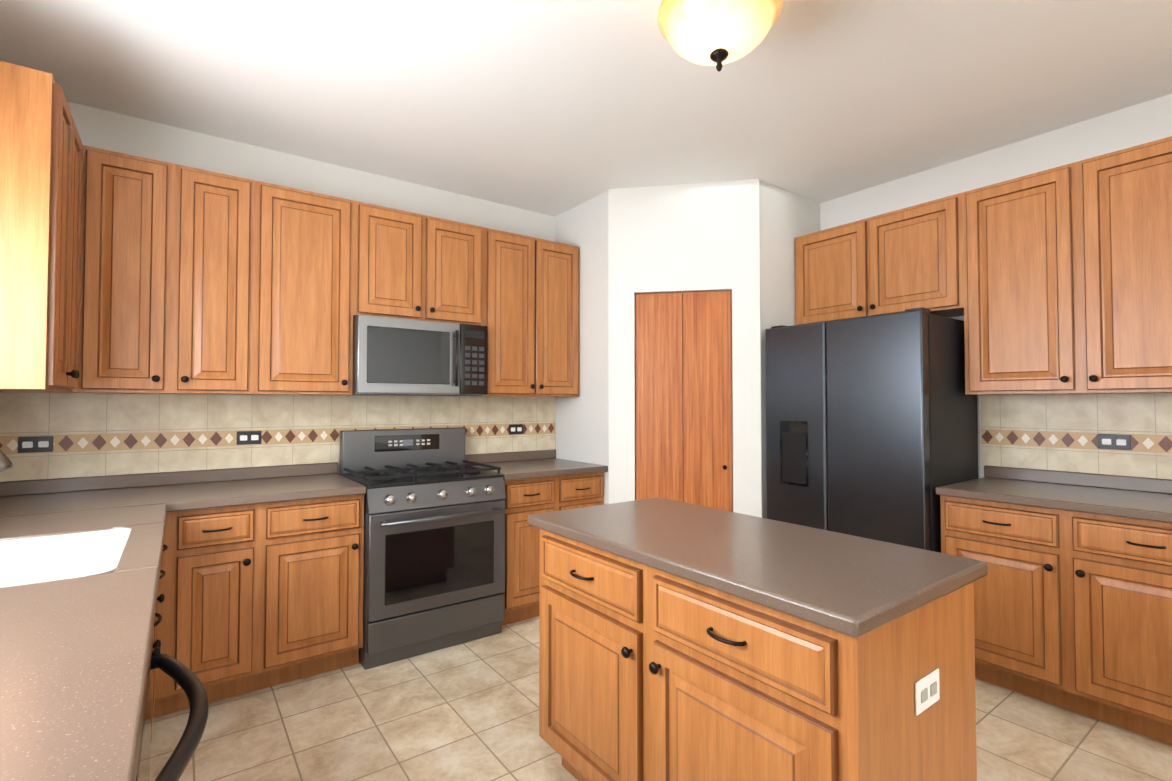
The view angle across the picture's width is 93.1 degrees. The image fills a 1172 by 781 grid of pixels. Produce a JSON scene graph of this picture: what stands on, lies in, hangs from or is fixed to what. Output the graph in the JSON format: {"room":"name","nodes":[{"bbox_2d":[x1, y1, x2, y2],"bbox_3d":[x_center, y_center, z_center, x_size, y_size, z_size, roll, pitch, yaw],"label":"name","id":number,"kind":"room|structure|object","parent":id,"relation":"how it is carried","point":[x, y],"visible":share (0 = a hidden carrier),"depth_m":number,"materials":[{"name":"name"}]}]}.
{"room":"kitchen","nodes":[
{"label":"kitchen","id":0,"kind":"room"},
{"bbox_2d":[0,0,1171,216],"bbox_3d":[1.037,-1.443,1.126,4.530,0.100,6.700,1,-2,-36],"label":"ceiling","id":1,"kind":"structure","parent":0,"point":[554,108],"depth_m":2.45,"materials":[{"name":"paint"}]},
{"bbox_2d":[657,0,782,71],"bbox_3d":[0.429,-1.202,1.790,0.394,0.350,0.394,1,-2,-36],"label":"ceiling light fixture","id":2,"kind":"object","parent":1,"relation":"attached to","point":[718,34],"visible":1,"depth_m":1.73,"materials":[{"name":"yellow glass"}]},
{"bbox_2d":[2,94,1171,518],"bbox_3d":[1.037,-0.022,1.093,4.530,2.743,6.700,1,-2,-36],"label":"wall","id":3,"kind":"structure","parent":0,"point":[736,238],"depth_m":3.56,"materials":[{"name":"paint"}]},
{"bbox_2d":[0,61,82,391],"bbox_3d":[-2.087,-0.535,2.023,0.367,1.068,0.583,1,-2,-36],"label":"upper cabinet","id":4,"kind":"object","parent":3,"relation":"attached to","point":[41,149],"visible":1,"depth_m":1.85,"materials":[{"name":"brown wood"}]},
{"bbox_2d":[0,393,555,481],"bbox_3d":[-1.429,0.226,3.303,2.968,0.391,0.009,1,-2,-36],"label":"backsplash","id":5,"kind":"structure","parent":3,"relation":"attached to","point":[104,434],"depth_m":2.93,"materials":[{"name":"tile"}]},
{"bbox_2d":[18,436,53,452],"bbox_3d":[-2.493,0.244,2.514,0.116,0.072,0.007,1,-2,-36],"label":"electrical outlet","id":6,"kind":"object","parent":5,"relation":"attached to","point":[35,444],"visible":1,"depth_m":2.51,"materials":[{"name":"black plastic"}]},
{"bbox_2d":[236,431,261,444],"bbox_3d":[-1.823,0.256,3.004,0.116,0.072,0.007,1,-2,-36],"label":"electrical outlet","id":7,"kind":"object","parent":5,"relation":"attached to","point":[248,437],"visible":1,"depth_m":3.00,"materials":[{"name":"black plastic"}]},
{"bbox_2d":[509,424,522,434],"bbox_3d":[-0.500,0.278,3.973,0.116,0.072,0.007,1,-2,-36],"label":"electrical outlet","id":8,"kind":"object","parent":5,"relation":"attached to","point":[515,428],"visible":1,"depth_m":3.97,"materials":[{"name":"black plastic"}]},
{"bbox_2d":[0,449,555,496],"bbox_3d":[-1.416,0.455,3.299,2.944,0.063,0.021,1,-2,-36],"label":"backsplash","id":9,"kind":"structure","parent":3,"relation":"attached to","point":[59,485],"depth_m":2.83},
{"bbox_2d":[0,145,578,396],"bbox_3d":[-1.321,-0.508,3.174,2.964,1.068,0.367,1,-2,-36],"label":"upper cabinet","id":10,"kind":"object","parent":3,"relation":"attached to","point":[196,281],"visible":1,"depth_m":2.81,"materials":[{"name":"brown wood"}]},
{"bbox_2d":[352,314,487,395],"bbox_3d":[-1.020,-0.187,3.344,0.767,0.434,0.436,1,-2,-36],"label":"microwave","id":11,"kind":"object","parent":10,"relation":"attached to","point":[392,356],"visible":1,"depth_m":3.17,"materials":[{"name":"silver metal"}]},
{"bbox_2d":[635,291,732,511],"bbox_3d":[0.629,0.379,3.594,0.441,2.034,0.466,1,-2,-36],"label":"pantry door","id":12,"kind":"structure","parent":3,"relation":"in","point":[683,422],"depth_m":3.58,"materials":[{"name":"brown wood"}]},
{"bbox_2d":[795,192,962,324],"bbox_3d":[1.819,-0.731,3.418,0.336,0.610,0.993,1,-2,-36],"label":"upper cabinet","id":13,"kind":"object","parent":3,"relation":"attached to","point":[910,257],"depth_m":3.24,"materials":[{"name":"brown wood"}]},
{"bbox_2d":[959,136,1171,394],"bbox_3d":[2.394,-0.521,2.627,0.336,1.068,0.955,1,-2,-36],"label":"upper cabinet","id":14,"kind":"object","parent":3,"relation":"attached to","point":[1056,280],"depth_m":2.56,"materials":[{"name":"brown wood"}]},
{"bbox_2d":[981,393,1171,478],"bbox_3d":[3.078,0.195,1.956,0.009,0.391,2.890,1,-2,-36],"label":"backsplash","id":15,"kind":"structure","parent":3,"relation":"attached to","point":[1058,432],"depth_m":2.78,"materials":[{"name":"tile"}]},
{"bbox_2d":[1098,434,1130,449],"bbox_3d":[2.543,0.248,2.673,0.007,0.072,0.116,1,-2,-36],"label":"electrical outlet","id":16,"kind":"object","parent":15,"relation":"attached to","point":[1114,442],"visible":1,"depth_m":2.67,"materials":[{"name":"black plastic"}]},
{"bbox_2d":[984,465,1171,492],"bbox_3d":[3.077,0.424,1.941,0.021,0.063,2.876,1,-2,-36],"label":"backsplash","id":17,"kind":"structure","parent":3,"relation":"attached to","point":[1150,485],"depth_m":2.75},
{"bbox_2d":[150,616,1171,780],"bbox_3d":[1.037,1.399,1.060,4.530,0.100,6.700,1,-2,-36],"label":"floor","id":18,"kind":"structure","parent":0,"point":[468,711],"depth_m":2.23,"materials":[{"name":"tile"}]},
{"bbox_2d":[150,613,159,750],"bbox_3d":[-1.873,0.931,1.908,0.616,0.875,0.406,1,-2,-36],"label":"base cabinet","id":19,"kind":"object","parent":18,"relation":"on","point":[156,651],"depth_m":1.96,"materials":[{"name":"brown wood"}]},
{"bbox_2d":[153,513,183,717],"bbox_3d":[-2.169,0.941,2.365,0.681,0.874,0.616,1,-2,-36],"label":"base cabinet","id":20,"kind":"object","parent":18,"relation":"on","point":[167,691],"depth_m":2.32,"materials":[{"name":"brown wood"}]},
{"bbox_2d":[0,504,166,780],"bbox_3d":[-0.639,0.435,0.257,0.647,0.037,4.550,1,-2,-36],"label":"countertop","id":21,"kind":"structure","parent":20,"relation":"on","point":[75,653],"depth_m":0.87,"materials":[{"name":"grey stone"}]},
{"bbox_2d":[0,449,11,471],"bbox_3d":[-1.616,0.233,1.365,0.303,0.419,0.141,1,-2,-36],"label":"faucet","id":22,"kind":"object","parent":21,"relation":"on","point":[5,463],"depth_m":1.40,"materials":[{"name":"silver metal"}]},
{"bbox_2d":[0,528,130,587],"bbox_3d":[-1.524,0.547,1.472,0.466,0.200,0.646,1,-2,-36],"label":"sink basin","id":23,"kind":"object","parent":21,"relation":"in","point":[33,559],"depth_m":1.75,"materials":[{"name":"white ceramic"}]},
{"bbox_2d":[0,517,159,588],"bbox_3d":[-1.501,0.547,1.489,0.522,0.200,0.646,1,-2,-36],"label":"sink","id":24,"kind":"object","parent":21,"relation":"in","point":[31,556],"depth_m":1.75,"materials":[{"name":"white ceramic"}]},
{"bbox_2d":[136,638,207,780],"bbox_3d":[-0.992,0.905,0.807,0.724,0.872,0.596,1,-2,-36],"label":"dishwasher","id":25,"kind":"object","parent":18,"relation":"on","point":[187,680],"visible":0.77,"depth_m":0.99,"materials":[{"name":"black plastic"}]},
{"bbox_2d":[180,505,263,709],"bbox_3d":[-1.772,0.948,2.655,0.301,0.874,0.616,1,-2,-36],"label":"base cabinet","id":26,"kind":"object","parent":18,"relation":"on","point":[260,586],"depth_m":2.42,"materials":[{"name":"brown wood"}]},
{"bbox_2d":[264,493,365,687],"bbox_3d":[-1.468,0.953,2.878,0.453,0.874,0.616,1,-2,-36],"label":"base cabinet","id":27,"kind":"object","parent":18,"relation":"on","point":[314,550],"depth_m":2.63,"materials":[{"name":"brown wood"}]},
{"bbox_2d":[0,473,366,517],"bbox_3d":[-1.857,0.489,2.587,1.436,0.038,0.647,1,-2,-36],"label":"countertop","id":28,"kind":"structure","parent":27,"relation":"on","point":[257,490],"depth_m":2.50,"materials":[{"name":"stone"}]},
{"bbox_2d":[339,427,505,669],"bbox_3d":[-0.936,0.816,3.190,0.758,1.164,0.694,1,-2,-36],"label":"range","id":29,"kind":"object","parent":18,"relation":"on","point":[434,547],"visible":1,"depth_m":2.98,"materials":[{"name":"grey metal"}]},
{"bbox_2d":[502,473,603,624],"bbox_3d":[-0.358,0.972,3.691,0.759,0.874,0.616,1,-2,-36],"label":"base cabinet","id":30,"kind":"object","parent":18,"relation":"on","point":[523,499],"depth_m":3.34,"materials":[{"name":"brown wood"}]},
{"bbox_2d":[473,457,607,480],"bbox_3d":[-0.350,0.515,3.691,0.760,0.038,0.647,1,-2,-36],"label":"countertop","id":31,"kind":"structure","parent":30,"relation":"on","point":[547,466],"depth_m":3.55,"materials":[{"name":"stone"}]},
{"bbox_2d":[528,497,987,780],"bbox_3d":[0.409,0.907,1.730,0.676,0.913,1.235,1,-2,-36],"label":"kitchen island","id":32,"kind":"object","parent":18,"relation":"on","point":[680,641],"visible":1,"depth_m":1.39,"materials":[{"name":"brown wood"}]},
{"bbox_2d":[528,497,987,637],"bbox_3d":[0.414,0.470,1.744,0.662,0.038,1.235,1,-2,-36],"label":"island countertop","id":33,"kind":"structure","parent":32,"relation":"on","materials":[{"name":"stone"}]},
{"bbox_2d":[915,669,939,715],"bbox_3d":[0.776,0.684,1.260,0.118,0.072,0.007,1,-2,-36],"label":"outlet","id":34,"kind":"object","parent":32,"relation":"attached to","point":[927,682],"depth_m":1.26,"materials":[{"name":"white plastic"}]},
{"bbox_2d":[766,307,977,552],"bbox_3d":[1.656,0.498,3.279,0.676,1.804,0.915,1,-2,-36],"label":"refrigerator","id":35,"kind":"object","parent":18,"relation":"on","point":[871,427],"visible":0.52,"depth_m":2.97,"materials":[{"name":"black metal"}]},
{"bbox_2d":[940,497,1171,744],"bbox_3d":[2.275,0.945,2.517,0.616,0.874,0.972,1,-2,-36],"label":"base cabinet","id":36,"kind":"object","parent":18,"relation":"on","point":[1073,599],"depth_m":2.34,"materials":[{"name":"brown wood"}]},
{"bbox_2d":[936,477,1171,524],"bbox_3d":[2.824,0.470,1.755,0.647,0.038,2.876,1,-2,-36],"label":"countertop","id":37,"kind":"structure","parent":36,"relation":"on","point":[1134,504],"depth_m":2.47,"materials":[{"name":"stone"}]}
]}

